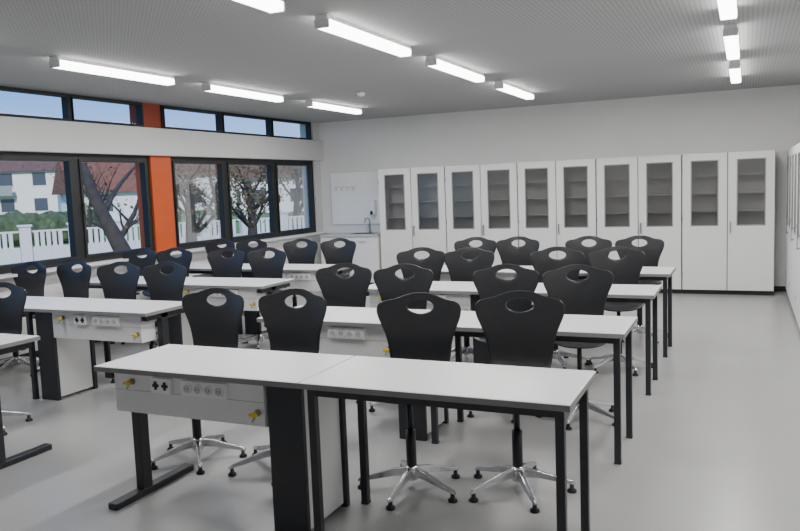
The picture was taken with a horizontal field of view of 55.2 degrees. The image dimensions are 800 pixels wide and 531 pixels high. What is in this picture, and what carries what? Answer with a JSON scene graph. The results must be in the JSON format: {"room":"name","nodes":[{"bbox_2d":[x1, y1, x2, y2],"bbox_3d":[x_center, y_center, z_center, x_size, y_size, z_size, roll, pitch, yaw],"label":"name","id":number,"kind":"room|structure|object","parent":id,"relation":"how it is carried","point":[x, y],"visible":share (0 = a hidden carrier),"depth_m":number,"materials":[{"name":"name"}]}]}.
{"room":"science classroom","nodes":[
{"label":"science classroom","id":0,"kind":"room"},
{"bbox_2d":[0,234,322,359],"bbox_3d":[-4.073,0.571,7.326,0.250,0.860,13.000,0,6,24],"label":"wall","id":1,"kind":"structure","parent":0,"point":[52,288],"depth_m":8.58,"materials":[{"name":"paint"}]},
{"bbox_2d":[0,151,81,273],"bbox_3d":[-3.766,-0.553,7.808,0.135,1.195,1.170,0,6,24],"label":"window","id":2,"kind":"structure","parent":1,"relation":"in","point":[67,159],"depth_m":8.21,"materials":[{"name":"paint"}]},
{"bbox_2d":[74,153,154,262],"bbox_3d":[-3.292,-0.679,8.854,0.135,1.195,1.140,0,6,24],"label":"window","id":3,"kind":"structure","parent":1,"relation":"in","point":[143,161],"depth_m":8.78,"materials":[{"name":"paint"}]},
{"bbox_2d":[135,156,175,253],"bbox_3d":[-3.050,-0.746,9.565,0.250,1.225,0.360,0,6,24],"label":"trim","id":4,"kind":"structure","parent":1,"relation":"attached to","point":[160,173],"depth_m":9.47,"materials":[{"name":"paint"}]},
{"bbox_2d":[0,231,329,278],"bbox_3d":[-3.949,0.130,7.216,0.180,0.030,13.000,0,6,24],"label":"window sill","id":5,"kind":"structure","parent":1,"relation":"attached to","point":[53,269],"depth_m":9.05,"materials":[{"name":"white laminate"}]},
{"bbox_2d":[170,156,228,249],"bbox_3d":[-2.679,-0.841,10.208,0.135,1.195,1.130,0,6,24],"label":"window","id":6,"kind":"structure","parent":1,"relation":"in","point":[174,160],"depth_m":10.30,"materials":[{"name":"paint"}]},
{"bbox_2d":[224,158,276,242],"bbox_3d":[-2.196,-0.968,11.272,0.135,1.195,1.220,0,6,24],"label":"window","id":7,"kind":"structure","parent":1,"relation":"in","point":[227,161],"depth_m":11.33,"materials":[{"name":"paint"}]},
{"bbox_2d":[273,160,315,236],"bbox_3d":[-1.704,-1.098,12.358,0.135,1.195,1.180,0,6,24],"label":"window","id":8,"kind":"structure","parent":1,"relation":"in","point":[310,180],"depth_m":12.44,"materials":[{"name":"paint"}]},
{"bbox_2d":[0,291,799,530],"bbox_3d":[-0.410,1.079,5.726,7.950,0.100,13.200,0,6,24],"label":"floor","id":9,"kind":"structure","parent":0,"point":[714,445],"depth_m":4.56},
{"bbox_2d":[0,282,32,435],"bbox_3d":[-2.963,0.654,5.381,0.557,1.007,0.579,-1,6,13],"label":"swivel chair","id":10,"kind":"object","parent":9,"relation":"on","point":[12,306],"visible":0.91,"depth_m":5.56,"materials":[{"name":"plastic"}]},
{"bbox_2d":[0,261,46,371],"bbox_3d":[-3.643,0.492,7.221,0.548,1.007,0.575,0,6,24],"label":"swivel chair","id":11,"kind":"object","parent":9,"relation":"on","point":[33,283],"visible":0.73,"depth_m":7.40,"materials":[{"name":"plastic"}]},
{"bbox_2d":[0,333,51,468],"bbox_3d":[-2.897,0.836,4.844,1.200,0.750,0.607,0,6,24],"label":"table","id":12,"kind":"object","parent":9,"relation":"on","point":[9,343],"visible":1,"depth_m":4.69,"materials":[{"name":"metal"}]},
{"bbox_2d":[0,295,79,398],"bbox_3d":[-3.362,0.675,6.585,1.200,0.750,0.560,0,6,24],"label":"table","id":13,"kind":"object","parent":9,"relation":"on","point":[31,301],"visible":0.43,"depth_m":6.16,"materials":[{"name":"metal"}]},
{"bbox_2d":[30,260,90,376],"bbox_3d":[-3.217,0.482,7.160,0.551,1.007,0.576,1,7,27],"label":"swivel chair","id":14,"kind":"object","parent":9,"relation":"on","point":[74,284],"visible":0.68,"depth_m":7.35,"materials":[{"name":"plastic"}]},
{"bbox_2d":[35,312,97,400],"bbox_3d":[-2.729,0.698,6.279,0.183,0.720,0.410,0,6,24],"label":"pedestal","id":15,"kind":"object","parent":9,"relation":"on","point":[66,365],"visible":0.58,"depth_m":6.15,"materials":[{"name":"metal"}]},
{"bbox_2d":[28,298,183,346],"bbox_3d":[-2.260,0.683,6.105,1.200,0.750,0.607,0,6,24],"label":"table","id":16,"kind":"object","parent":9,"relation":"on","point":[117,320],"visible":0.88,"depth_m":5.82,"materials":[{"name":"white laminate"}]},
{"bbox_2d":[96,261,139,382],"bbox_3d":[-2.639,0.494,6.831,0.555,1.007,0.559,0,6,19],"label":"swivel chair","id":17,"kind":"object","parent":9,"relation":"on","point":[114,285],"visible":0.59,"depth_m":7.02,"materials":[{"name":"plastic"}]},
{"bbox_2d":[121,248,156,344],"bbox_3d":[-3.020,0.330,8.571,0.546,1.007,0.565,0,6,21],"label":"swivel chair","id":18,"kind":"object","parent":9,"relation":"on","point":[150,259],"visible":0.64,"depth_m":8.77,"materials":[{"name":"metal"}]},
{"bbox_2d":[89,276,192,343],"bbox_3d":[-2.759,0.516,7.916,1.200,0.750,0.560,0,6,24],"label":"table","id":19,"kind":"object","parent":9,"relation":"on","point":[94,282],"visible":0.12,"depth_m":7.73,"materials":[{"name":"metal"}]},
{"bbox_2d":[142,261,186,349],"bbox_3d":[-2.137,0.494,6.631,0.557,1.008,0.586,0,6,21],"label":"swivel chair","id":20,"kind":"object","parent":9,"relation":"on","point":[161,286],"visible":0.64,"depth_m":6.84,"materials":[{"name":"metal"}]},
{"bbox_2d":[142,247,191,344],"bbox_3d":[-2.587,0.328,8.433,0.560,1.007,0.580,0,6,19],"label":"swivel chair","id":21,"kind":"object","parent":9,"relation":"on","point":[185,259],"visible":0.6,"depth_m":8.64,"materials":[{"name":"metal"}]},
{"bbox_2d":[168,313,192,344],"bbox_3d":[-2.126,0.539,7.610,0.183,0.720,0.410,0,6,24],"label":"pedestal","id":22,"kind":"object","parent":9,"relation":"on","point":[180,333],"visible":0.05,"depth_m":7.44,"materials":[{"name":"metal"}]},
{"bbox_2d":[151,287,246,474],"bbox_3d":[-1.241,0.667,4.615,0.562,1.007,0.550,0,6,24],"label":"swivel chair","id":23,"kind":"object","parent":9,"relation":"on","point":[211,325],"visible":0.78,"depth_m":4.76,"materials":[{"name":"black plastic"}]},
{"bbox_2d":[160,263,249,333],"bbox_3d":[-2.229,0.377,9.084,1.200,0.750,0.560,0,6,24],"label":"table","id":24,"kind":"object","parent":9,"relation":"on","point":[195,268],"visible":0.13,"depth_m":8.81,"materials":[{"name":"laminate"}]},
{"bbox_2d":[192,239,234,276],"bbox_3d":[-2.397,0.184,9.768,0.556,1.007,0.558,0,6,24],"label":"swivel chair","id":25,"kind":"object","parent":9,"relation":"on","point":[209,246],"visible":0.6,"depth_m":9.93,"materials":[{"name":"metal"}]},
{"bbox_2d":[93,344,354,510],"bbox_3d":[-0.867,0.853,3.926,1.200,0.750,0.607,0,6,24],"label":"table","id":26,"kind":"object","parent":9,"relation":"on","point":[218,384],"visible":0.96,"depth_m":3.77,"materials":[{"name":"laminate"}]},
{"bbox_2d":[150,377,173,393],"bbox_3d":[-1.165,0.586,3.736,0.120,0.072,0.027,0,6,24],"label":"socket","id":27,"kind":"object","parent":26,"relation":"attached to","point":[159,385],"depth_m":3.72,"materials":[{"name":"plastic"}]},
{"bbox_2d":[207,248,245,343],"bbox_3d":[-1.944,0.335,8.122,0.564,1.007,0.544,0,6,21],"label":"swivel chair","id":28,"kind":"object","parent":9,"relation":"on","point":[221,266],"visible":0.61,"depth_m":8.30,"materials":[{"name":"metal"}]},
{"bbox_2d":[183,277,294,310],"bbox_3d":[-1.657,0.524,7.436,1.200,0.750,0.607,0,6,24],"label":"table","id":29,"kind":"object","parent":9,"relation":"on","point":[251,290],"visible":0.62,"depth_m":7.15,"materials":[{"name":"white laminate"}]},
{"bbox_2d":[236,238,266,315],"bbox_3d":[-1.965,0.184,9.603,0.563,1.007,0.548,0,6,24],"label":"swivel chair","id":30,"kind":"object","parent":9,"relation":"on","point":[243,246],"visible":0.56,"depth_m":9.80,"materials":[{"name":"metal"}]},
{"bbox_2d":[242,271,266,334],"bbox_3d":[-1.597,0.399,8.778,0.183,0.720,0.410,0,6,24],"label":"pedestal","id":31,"kind":"object","parent":9,"relation":"on","point":[250,316],"visible":0.21,"depth_m":8.62,"materials":[{"name":"metal"}]},
{"bbox_2d":[238,247,285,349],"bbox_3d":[-1.460,0.337,7.919,0.559,1.007,0.555,0,6,21],"label":"swivel chair","id":32,"kind":"object","parent":9,"relation":"on","point":[261,267],"visible":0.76,"depth_m":8.09,"materials":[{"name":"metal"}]},
{"bbox_2d":[228,288,326,485],"bbox_3d":[-0.704,0.669,4.402,0.560,1.007,0.554,0,6,24],"label":"swivel chair","id":33,"kind":"object","parent":9,"relation":"on","point":[290,329],"visible":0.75,"depth_m":4.58,"materials":[{"name":"plastic"}]},
{"bbox_2d":[242,264,352,290],"bbox_3d":[-1.127,0.384,8.604,1.200,0.750,0.607,0,6,24],"label":"table","id":34,"kind":"object","parent":9,"relation":"on","point":[304,276],"visible":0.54,"depth_m":8.28,"materials":[{"name":"white laminate"}]},
{"bbox_2d":[283,238,317,306],"bbox_3d":[-1.278,0.197,9.226,0.563,1.007,0.581,0,6,20],"label":"swivel chair","id":35,"kind":"object","parent":9,"relation":"on","point":[295,254],"visible":0.6,"depth_m":9.43,"materials":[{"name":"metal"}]},
{"bbox_2d":[267,386,349,530],"bbox_3d":[-0.433,0.876,3.691,0.183,0.720,0.410,0,6,24],"label":"pedestal","id":36,"kind":"object","parent":9,"relation":"on","point":[288,420],"visible":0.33,"depth_m":3.53,"materials":[{"name":"metal"}]},
{"bbox_2d":[320,238,355,276],"bbox_3d":[-0.797,0.196,9.052,0.562,1.007,0.550,0,6,21],"label":"swivel chair","id":37,"kind":"object","parent":9,"relation":"on","point":[332,254],"visible":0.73,"depth_m":9.24,"materials":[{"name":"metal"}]},
{"bbox_2d":[256,305,430,426],"bbox_3d":[-0.284,0.699,5.212,1.200,0.750,0.607,0,6,24],"label":"table","id":38,"kind":"object","parent":9,"relation":"on","point":[353,331],"visible":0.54,"depth_m":4.93,"materials":[{"name":"white laminate"}]},
{"bbox_2d":[315,263,371,403],"bbox_3d":[-0.521,0.509,5.884,0.558,1.008,0.588,0,6,17],"label":"swivel chair","id":39,"kind":"object","parent":9,"relation":"on","point":[338,291],"visible":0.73,"depth_m":6.08,"materials":[{"name":"plastic"}]},
{"bbox_2d":[320,217,381,284],"bbox_3d":[-0.733,-0.227,12.599,1.040,1.121,0.515,0,6,24],"label":"base cabinet","id":40,"kind":"object","parent":9,"relation":"on","point":[367,254],"visible":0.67,"depth_m":12.28,"materials":[{"name":"laminate"}]},
{"bbox_2d":[320,232,379,236],"bbox_3d":[-0.740,-0.506,12.578,1.040,0.040,0.500,0,6,24],"label":"countertop","id":41,"kind":"structure","parent":40,"relation":"on","point":[377,234],"depth_m":12.39,"materials":[{"name":"laminate"}]},
{"bbox_2d":[348,232,379,237],"bbox_3d":[-0.578,-0.447,12.500,0.420,0.157,0.340,0,6,24],"label":"basin","id":42,"kind":"object","parent":41,"relation":"in","point":[369,232],"depth_m":12.61,"materials":[{"name":"metal"}]},
{"bbox_2d":[369,264,433,411],"bbox_3d":[-0.034,0.516,5.645,0.559,1.007,0.556,0,6,17],"label":"swivel chair","id":43,"kind":"object","parent":9,"relation":"on","point":[389,286],"visible":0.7,"depth_m":5.83,"materials":[{"name":"plastic"}]},
{"bbox_2d":[358,292,460,510],"bbox_3d":[0.038,0.681,4.004,0.560,1.007,0.580,0,6,17],"label":"swivel chair","id":44,"kind":"object","parent":9,"relation":"on","point":[429,335],"visible":0.79,"depth_m":4.17,"materials":[{"name":"plastic"}]},
{"bbox_2d":[378,166,446,277],"bbox_3d":[0.274,-0.598,12.118,1.123,1.880,0.460,0,6,24],"label":"tall cabinet","id":45,"kind":"object","parent":9,"relation":"on","point":[412,201],"visible":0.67,"depth_m":12.05,"materials":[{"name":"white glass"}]},
{"bbox_2d":[396,247,444,280],"bbox_3d":[0.192,0.353,7.144,0.540,1.008,0.571,-1,6,10],"label":"swivel chair","id":46,"kind":"object","parent":9,"relation":"on","point":[434,262],"visible":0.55,"depth_m":7.35,"materials":[{"name":"plastic"}]},
{"bbox_2d":[367,281,478,310],"bbox_3d":[0.319,0.540,6.543,1.200,0.750,0.607,0,6,24],"label":"table","id":47,"kind":"object","parent":9,"relation":"on","point":[461,293],"visible":0.27,"depth_m":6.24,"materials":[{"name":"white laminate"}]},
{"bbox_2d":[398,404,448,440],"bbox_3d":[0.150,0.722,4.977,0.183,0.720,0.410,0,6,24],"label":"pedestal","id":48,"kind":"object","parent":9,"relation":"on","point":[421,414],"visible":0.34,"depth_m":4.83,"materials":[{"name":"metal"}]},
{"bbox_2d":[297,356,596,530],"bbox_3d":[0.221,0.864,3.416,1.200,0.750,0.560,0,6,24],"label":"table","id":49,"kind":"object","parent":9,"relation":"on","point":[518,390],"visible":1,"depth_m":3.33,"materials":[{"name":"laminate"}]},
{"bbox_2d":[444,247,494,361],"bbox_3d":[0.580,0.360,6.941,0.550,1.007,0.562,-1,6,16],"label":"swivel chair","id":50,"kind":"object","parent":9,"relation":"on","point":[460,269],"visible":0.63,"depth_m":7.14,"materials":[{"name":"plastic"}]},
{"bbox_2d":[454,237,495,258],"bbox_3d":[0.775,0.212,8.316,0.551,1.007,0.562,-1,6,16],"label":"swivel chair","id":51,"kind":"object","parent":9,"relation":"on","point":[488,245],"visible":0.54,"depth_m":8.52,"materials":[{"name":"plastic"}]},
{"bbox_2d":[472,294,489,363],"bbox_3d":[0.753,0.562,6.308,0.183,0.720,0.410,0,6,24],"label":"pedestal","id":52,"kind":"object","parent":9,"relation":"on","point":[480,351],"visible":0.04,"depth_m":6.14,"materials":[{"name":"metal"}]},
{"bbox_2d":[445,163,518,264],"bbox_3d":[1.304,-0.589,11.653,1.123,1.880,0.460,0,6,24],"label":"tall cabinet","id":53,"kind":"object","parent":9,"relation":"on","point":[482,199],"visible":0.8,"depth_m":11.58,"materials":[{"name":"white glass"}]},
{"bbox_2d":[440,265,533,280],"bbox_3d":[0.848,0.400,7.711,1.200,0.750,0.607,0,6,24],"label":"table","id":54,"kind":"object","parent":9,"relation":"on","point":[506,274],"visible":0.03,"depth_m":7.41,"materials":[{"name":"white laminate"}]},
{"bbox_2d":[467,264,538,422],"bbox_3d":[0.734,0.519,5.327,0.548,1.007,0.564,-1,6,16],"label":"swivel chair","id":55,"kind":"object","parent":9,"relation":"on","point":[487,284],"visible":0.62,"depth_m":5.52,"materials":[{"name":"plastic"}]},
{"bbox_2d":[496,236,539,265],"bbox_3d":[1.218,0.213,8.141,0.562,1.007,0.581,0,6,21],"label":"swivel chair","id":56,"kind":"object","parent":9,"relation":"on","point":[509,254],"visible":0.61,"depth_m":8.35,"materials":[{"name":"plastic"}]},
{"bbox_2d":[469,290,576,513],"bbox_3d":[0.615,0.667,3.931,0.550,1.007,0.562,-1,6,15],"label":"swivel chair","id":57,"kind":"object","parent":9,"relation":"on","point":[513,338],"visible":0.84,"depth_m":4.11,"materials":[{"name":"plastic"}]},
{"bbox_2d":[431,311,637,464],"bbox_3d":[0.804,0.710,4.701,1.200,0.750,0.560,0,6,24],"label":"table","id":58,"kind":"object","parent":9,"relation":"on","point":[572,328],"visible":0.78,"depth_m":4.52,"materials":[{"name":"laminate"}]},
{"bbox_2d":[517,159,596,258],"bbox_3d":[2.333,-0.581,11.187,1.123,1.880,0.460,0,6,24],"label":"tall cabinet","id":59,"kind":"object","parent":9,"relation":"on","point":[557,200],"visible":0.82,"depth_m":11.10,"materials":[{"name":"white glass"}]},
{"bbox_2d":[530,246,589,368],"bbox_3d":[1.360,0.361,6.637,0.550,1.007,0.562,0,6,19],"label":"swivel chair","id":60,"kind":"object","parent":9,"relation":"on","point":[541,261],"visible":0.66,"depth_m":6.82,"materials":[{"name":"plastic"}]},
{"bbox_2d":[536,264,613,429],"bbox_3d":[1.172,0.524,5.117,0.543,1.008,0.574,-1,6,12],"label":"swivel chair","id":61,"kind":"object","parent":9,"relation":"on","point":[588,296],"visible":0.67,"depth_m":5.30,"materials":[{"name":"plastic"}]},
{"bbox_2d":[565,236,611,280],"bbox_3d":[1.921,0.219,7.817,0.557,1.007,0.558,0,6,20],"label":"swivel chair","id":62,"kind":"object","parent":9,"relation":"on","point":[575,244],"visible":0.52,"depth_m":8.02,"materials":[{"name":"plastic"}]},
{"bbox_2d":[535,283,661,395],"bbox_3d":[1.407,0.551,6.032,1.200,0.750,0.560,0,6,24],"label":"table","id":63,"kind":"object","parent":9,"relation":"on","point":[624,293],"visible":0.46,"depth_m":5.66,"materials":[{"name":"laminate"}]},
{"bbox_2d":[588,246,652,375],"bbox_3d":[1.850,0.365,6.419,0.553,1.006,0.561,-1,6,13],"label":"swivel chair","id":64,"kind":"object","parent":9,"relation":"on","point":[626,270],"visible":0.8,"depth_m":6.59,"materials":[{"name":"plastic"}]},
{"bbox_2d":[578,267,675,356],"bbox_3d":[1.937,0.411,7.200,1.200,0.750,0.560,0,6,24],"label":"table","id":65,"kind":"object","parent":9,"relation":"on","point":[647,273],"visible":0.52,"depth_m":6.79,"materials":[{"name":"laminate"}]},
{"bbox_2d":[596,155,681,293],"bbox_3d":[3.363,-0.572,10.722,1.123,1.880,0.460,0,6,24],"label":"tall cabinet","id":66,"kind":"object","parent":9,"relation":"on","point":[642,195],"visible":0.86,"depth_m":10.61,"materials":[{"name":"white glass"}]},
{"bbox_2d":[615,235,663,342],"bbox_3d":[2.388,0.221,7.620,0.583,1.008,0.559,0,6,17],"label":"swivel chair","id":67,"kind":"object","parent":9,"relation":"on","point":[653,249],"visible":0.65,"depth_m":7.75,"materials":[{"name":"plastic"}]},
{"bbox_2d":[682,150,775,294],"bbox_3d":[4.392,-0.564,10.256,1.123,1.880,0.460,0,6,24],"label":"tall cabinet","id":68,"kind":"object","parent":9,"relation":"on","point":[728,198],"visible":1,"depth_m":10.15,"materials":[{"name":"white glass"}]},
{"bbox_2d":[785,148,791,299],"bbox_3d":[5.039,-0.509,9.484,0.460,1.880,1.123,0,6,24],"label":"tall cabinet","id":69,"kind":"object","parent":9,"relation":"on","point":[789,151],"visible":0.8,"depth_m":9.51,"materials":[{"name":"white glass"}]},
{"bbox_2d":[790,144,797,314],"bbox_3d":[4.575,-0.387,8.460,0.460,1.880,1.123,0,6,24],"label":"tall cabinet","id":70,"kind":"object","parent":9,"relation":"on","point":[794,148],"visible":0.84,"depth_m":8.48,"materials":[{"name":"white laminate"}]},
{"bbox_2d":[795,143,799,328],"bbox_3d":[4.111,-0.264,7.437,0.460,1.880,1.123,0,6,24],"label":"tall cabinet","id":71,"kind":"object","parent":9,"relation":"on","point":[797,296],"visible":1,"depth_m":7.80,"materials":[{"name":"white laminate"}]},
{"bbox_2d":[0,0,799,122],"bbox_3d":[-0.608,-1.725,5.481,8.150,0.100,13.200,0,6,24],"label":"ceiling","id":72,"kind":"structure","parent":0,"point":[558,51],"depth_m":6.35,"materials":[{"name":"paint"}]},
{"bbox_2d":[49,56,175,85],"bbox_3d":[-2.459,-1.684,6.667,0.106,0.084,1.360,0,6,24],"label":"ceiling lamp","id":73,"kind":"object","parent":72,"relation":"attached to","point":[58,62],"visible":1,"depth_m":6.52,"materials":[{"name":"plastic"}]},
{"bbox_2d":[202,82,283,101],"bbox_3d":[-1.688,-1.887,8.369,0.106,0.084,1.360,0,6,24],"label":"ceiling lamp","id":74,"kind":"object","parent":72,"relation":"attached to","point":[206,86],"visible":1,"depth_m":8.23,"materials":[{"name":"plastic"}]},
{"bbox_2d":[234,0,284,13],"bbox_3d":[-1.000,-1.454,3.879,0.106,0.084,1.360,0,6,24],"label":"ceiling lamp","id":75,"kind":"object","parent":72,"relation":"attached to","point":[271,6],"visible":1,"depth_m":4.36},
{"bbox_2d":[305,99,361,113],"bbox_3d":[-0.863,-2.105,10.189,0.106,0.084,1.360,0,6,24],"label":"ceiling lamp","id":76,"kind":"object","parent":72,"relation":"attached to","point":[309,103],"visible":1,"depth_m":10.04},
{"bbox_2d":[314,14,411,57],"bbox_3d":[-0.232,-1.656,5.572,0.106,0.084,1.360,0,6,24],"label":"ceiling lamp","id":77,"kind":"object","parent":72,"relation":"attached to","point":[325,22],"visible":1,"depth_m":5.39,"materials":[{"name":"plastic"}]},
{"bbox_2d":[425,55,484,82],"bbox_3d":[0.547,-1.862,7.293,0.106,0.084,1.360,0,6,24],"label":"ceiling lamp","id":78,"kind":"object","parent":72,"relation":"attached to","point":[433,61],"visible":1,"depth_m":7.10,"materials":[{"name":"plastic"}]},
{"bbox_2d":[494,81,533,99],"bbox_3d":[1.376,-2.081,9.122,0.106,0.084,1.360,0,6,24],"label":"ceiling lamp","id":79,"kind":"object","parent":72,"relation":"attached to","point":[503,86],"visible":1,"depth_m":8.92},
{"bbox_2d":[717,0,736,20],"bbox_3d":[1.954,-1.638,4.584,0.106,0.084,1.360,0,6,24],"label":"ceiling lamp","id":80,"kind":"object","parent":72,"relation":"attached to","point":[727,8],"visible":1,"depth_m":4.91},
{"bbox_2d":[723,24,739,60],"bbox_3d":[2.783,-1.857,6.413,0.106,0.084,1.360,0,6,24],"label":"ceiling lamp","id":81,"kind":"object","parent":72,"relation":"attached to","point":[730,32],"visible":1,"depth_m":6.08,"materials":[{"name":"plastic"}]},
{"bbox_2d":[724,35,739,59],"bbox_3d":[2.784,-1.844,6.414,0.104,0.053,1.336,0,6,24],"label":"diffuser","id":82,"kind":"object","parent":81,"relation":"attached to","point":[731,42],"depth_m":6.32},
{"bbox_2d":[729,60,740,83],"bbox_3d":[3.604,-2.074,8.224,0.106,0.084,1.360,0,6,24],"label":"ceiling lamp","id":83,"kind":"object","parent":72,"relation":"attached to","point":[734,65],"visible":1,"depth_m":7.84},
{"bbox_2d":[318,85,799,285],"bbox_3d":[2.143,-1.036,11.578,8.150,2.720,0.150,0,6,24],"label":"wall","id":84,"kind":"structure","parent":0,"point":[765,118],"depth_m":11.16,"materials":[{"name":"paint"}]},
{"bbox_2d":[129,103,160,127],"bbox_3d":[-3.135,-1.829,9.418,0.200,0.305,0.320,0,6,24],"label":"trim","id":85,"kind":"structure","parent":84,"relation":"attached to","point":[152,116],"depth_m":9.34,"materials":[{"name":"paint"}]},
{"bbox_2d":[0,116,323,160],"bbox_3d":[-4.110,-1.238,7.126,0.320,0.330,13.000,0,6,24],"label":"trim","id":86,"kind":"structure","parent":84,"relation":"attached to","point":[17,134],"depth_m":9.01,"materials":[{"name":"paint"}]},
{"bbox_2d":[0,86,70,120],"bbox_3d":[-3.820,-1.626,7.705,0.105,0.303,1.170,0,6,24],"label":"window","id":87,"kind":"structure","parent":86,"relation":"attached to","point":[64,97],"depth_m":7.92,"materials":[{"name":"paint"}]},
{"bbox_2d":[69,94,143,126],"bbox_3d":[-3.353,-1.750,8.737,0.105,0.303,1.110,0,6,24],"label":"window","id":88,"kind":"structure","parent":86,"relation":"attached to","point":[139,105],"depth_m":8.74,"materials":[{"name":"paint"}]},
{"bbox_2d":[160,105,222,132],"bbox_3d":[-2.747,-1.910,10.072,0.105,0.303,1.200,0,6,24],"label":"window","id":89,"kind":"structure","parent":86,"relation":"attached to","point":[218,118],"depth_m":10.04,"materials":[{"name":"paint"}]},
{"bbox_2d":[221,112,271,136],"bbox_3d":[-2.251,-2.041,11.168,0.105,0.303,1.220,0,6,24],"label":"window","id":90,"kind":"structure","parent":86,"relation":"attached to","point":[267,119],"depth_m":11.21,"materials":[{"name":"paint"}]},
{"bbox_2d":[271,118,311,139],"bbox_3d":[-1.758,-2.171,12.255,0.105,0.303,1.180,0,6,24],"label":"window","id":91,"kind":"structure","parent":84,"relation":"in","point":[307,124],"depth_m":12.30,"materials":[{"name":"paint"}]},
{"bbox_2d":[300,122,323,231],"bbox_3d":[-1.498,-1.474,12.982,0.250,1.860,0.200,0,6,24],"label":"trim","id":92,"kind":"structure","parent":84,"relation":"attached to","point":[314,126],"depth_m":12.93,"materials":[{"name":"paint"}]},
{"bbox_2d":[330,170,379,224],"bbox_3d":[-0.756,-1.124,12.773,0.912,0.882,0.045,0,6,24],"label":"board","id":93,"kind":"object","parent":84,"relation":"attached to","point":[351,192],"visible":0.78,"depth_m":12.79,"materials":[{"name":"grey plastic"}]},
{"label":"outside","id":94,"kind":"structure","parent":0,"visible":0},
{"bbox_2d":[1,208,303,248],"bbox_3d":[-60.191,-10.305,142.003,213.150,0.200,270.000,0,6,24],"label":"lawn","id":95,"kind":"structure","parent":94,"point":[180,219],"depth_m":48.27,"materials":[{"name":"green plant"}]},
{"bbox_2d":[0,231,20,264],"bbox_3d":[-10.787,-0.429,20.320,1.255,1.210,0.360,-5,7,-29],"label":"fence panel","id":96,"kind":"object","parent":95,"relation":"on","point":[10,255],"visible":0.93,"depth_m":20.45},
{"bbox_2d":[0,160,60,214],"bbox_3d":[-39.036,-8.256,75.838,13.000,7.600,10.700,-3,6,-7],"label":"house","id":97,"kind":"structure","parent":95,"relation":"on","point":[25,189],"depth_m":72.26,"materials":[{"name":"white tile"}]},
{"bbox_2d":[17,224,69,261],"bbox_3d":[-9.721,-0.530,20.915,1.255,1.210,0.360,-5,7,-29],"label":"fence panel","id":98,"kind":"object","parent":95,"relation":"on","point":[28,253],"visible":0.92,"depth_m":20.82,"materials":[{"name":"wood"}]},
{"bbox_2d":[0,209,104,246],"bbox_3d":[-16.221,-1.574,31.956,7.482,1.528,1.714,-5,7,-26],"label":"hedge","id":99,"kind":"object","parent":95,"relation":"on","point":[9,221],"visible":0.47,"depth_m":31.88,"materials":[{"name":"green plant"}]},
{"bbox_2d":[23,162,138,250],"bbox_3d":[-5.566,-1.101,14.862,2.635,3.304,3.570,3,8,41],"label":"tree","id":100,"kind":"object","parent":95,"relation":"on","point":[115,237],"visible":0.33,"depth_m":14.18,"materials":[{"name":"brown plant"}]},
{"bbox_2d":[43,162,119,242],"bbox_3d":[-11.294,-2.223,27.613,3.394,3.225,2.468,-2,6,1],"label":"tree","id":101,"kind":"object","parent":95,"relation":"on","point":[89,216],"visible":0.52,"depth_m":27.62,"materials":[{"name":"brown plant"}]},
{"bbox_2d":[66,223,112,255],"bbox_3d":[-8.655,-0.632,21.510,1.255,1.210,0.360,-5,7,-29],"label":"fence panel","id":102,"kind":"object","parent":95,"relation":"on","point":[96,247],"visible":0.42,"depth_m":21.53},
{"bbox_2d":[52,161,179,220],"bbox_3d":[-21.413,-5.930,57.888,8.000,5.300,7.000,-6,7,-34],"label":"house","id":103,"kind":"structure","parent":95,"relation":"on","point":[128,190],"depth_m":55.62,"materials":[{"name":"tile"}]},
{"bbox_2d":[114,220,140,248],"bbox_3d":[-7.588,-0.733,22.104,1.255,1.210,0.360,-5,7,-29],"label":"fence panel","id":104,"kind":"object","parent":95,"relation":"on","point":[133,244],"visible":0.29,"depth_m":21.99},
{"bbox_2d":[127,164,257,241],"bbox_3d":[-4.914,-1.285,17.440,3.223,2.991,2.412,-2,6,4],"label":"tree","id":105,"kind":"object","parent":95,"relation":"on","point":[193,229],"visible":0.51,"depth_m":17.25,"materials":[{"name":"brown plant"}]},
{"bbox_2d":[175,164,240,210],"bbox_3d":[-25.134,-11.069,96.179,12.000,8.000,9.000,-5,6,-26],"label":"house","id":106,"kind":"structure","parent":95,"relation":"on","point":[205,180],"depth_m":92.55,"materials":[{"name":"tile"}]},
{"bbox_2d":[176,164,255,234],"bbox_3d":[-7.136,-2.601,28.166,3.715,3.566,2.353,-1,6,10],"label":"tree","id":107,"kind":"object","parent":95,"relation":"on","point":[197,191],"visible":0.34,"depth_m":28.02,"materials":[{"name":"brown plant"}]},
{"bbox_2d":[197,215,241,239],"bbox_3d":[-5.456,-0.936,23.294,1.255,1.210,0.360,-5,7,-29],"label":"fence panel","id":108,"kind":"object","parent":95,"relation":"on","point":[206,234],"visible":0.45,"depth_m":23.12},
{"bbox_2d":[239,213,268,234],"bbox_3d":[-4.390,-1.038,23.889,1.255,1.210,0.360,-5,7,-29],"label":"fence panel","id":109,"kind":"object","parent":95,"relation":"on","point":[243,228],"visible":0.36,"depth_m":23.84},
{"bbox_2d":[213,165,299,234],"bbox_3d":[-3.680,-1.429,19.612,2.297,2.709,2.068,-4,6,-18],"label":"tree","id":110,"kind":"object","parent":95,"relation":"on","point":[248,198],"visible":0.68,"depth_m":19.43,"materials":[{"name":"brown plant"}]},
{"bbox_2d":[234,165,303,212],"bbox_3d":[-9.912,-8.305,72.871,11.000,6.100,8.000,-3,6,-7],"label":"house","id":111,"kind":"structure","parent":95,"relation":"on","point":[287,204],"depth_m":69.44,"materials":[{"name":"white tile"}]},
{"bbox_2d":[248,165,303,228],"bbox_3d":[-3.448,-2.258,24.792,3.063,3.299,3.692,0,6,24],"label":"tree","id":112,"kind":"object","parent":95,"relation":"on","point":[297,208],"visible":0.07,"depth_m":24.63,"materials":[{"name":"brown plant"}]},
{"bbox_2d":[280,211,304,230],"bbox_3d":[-3.324,-1.139,24.483,1.255,1.210,0.360,-5,7,-29],"label":"fence panel","id":113,"kind":"object","parent":95,"relation":"on","point":[284,216],"visible":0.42,"depth_m":24.34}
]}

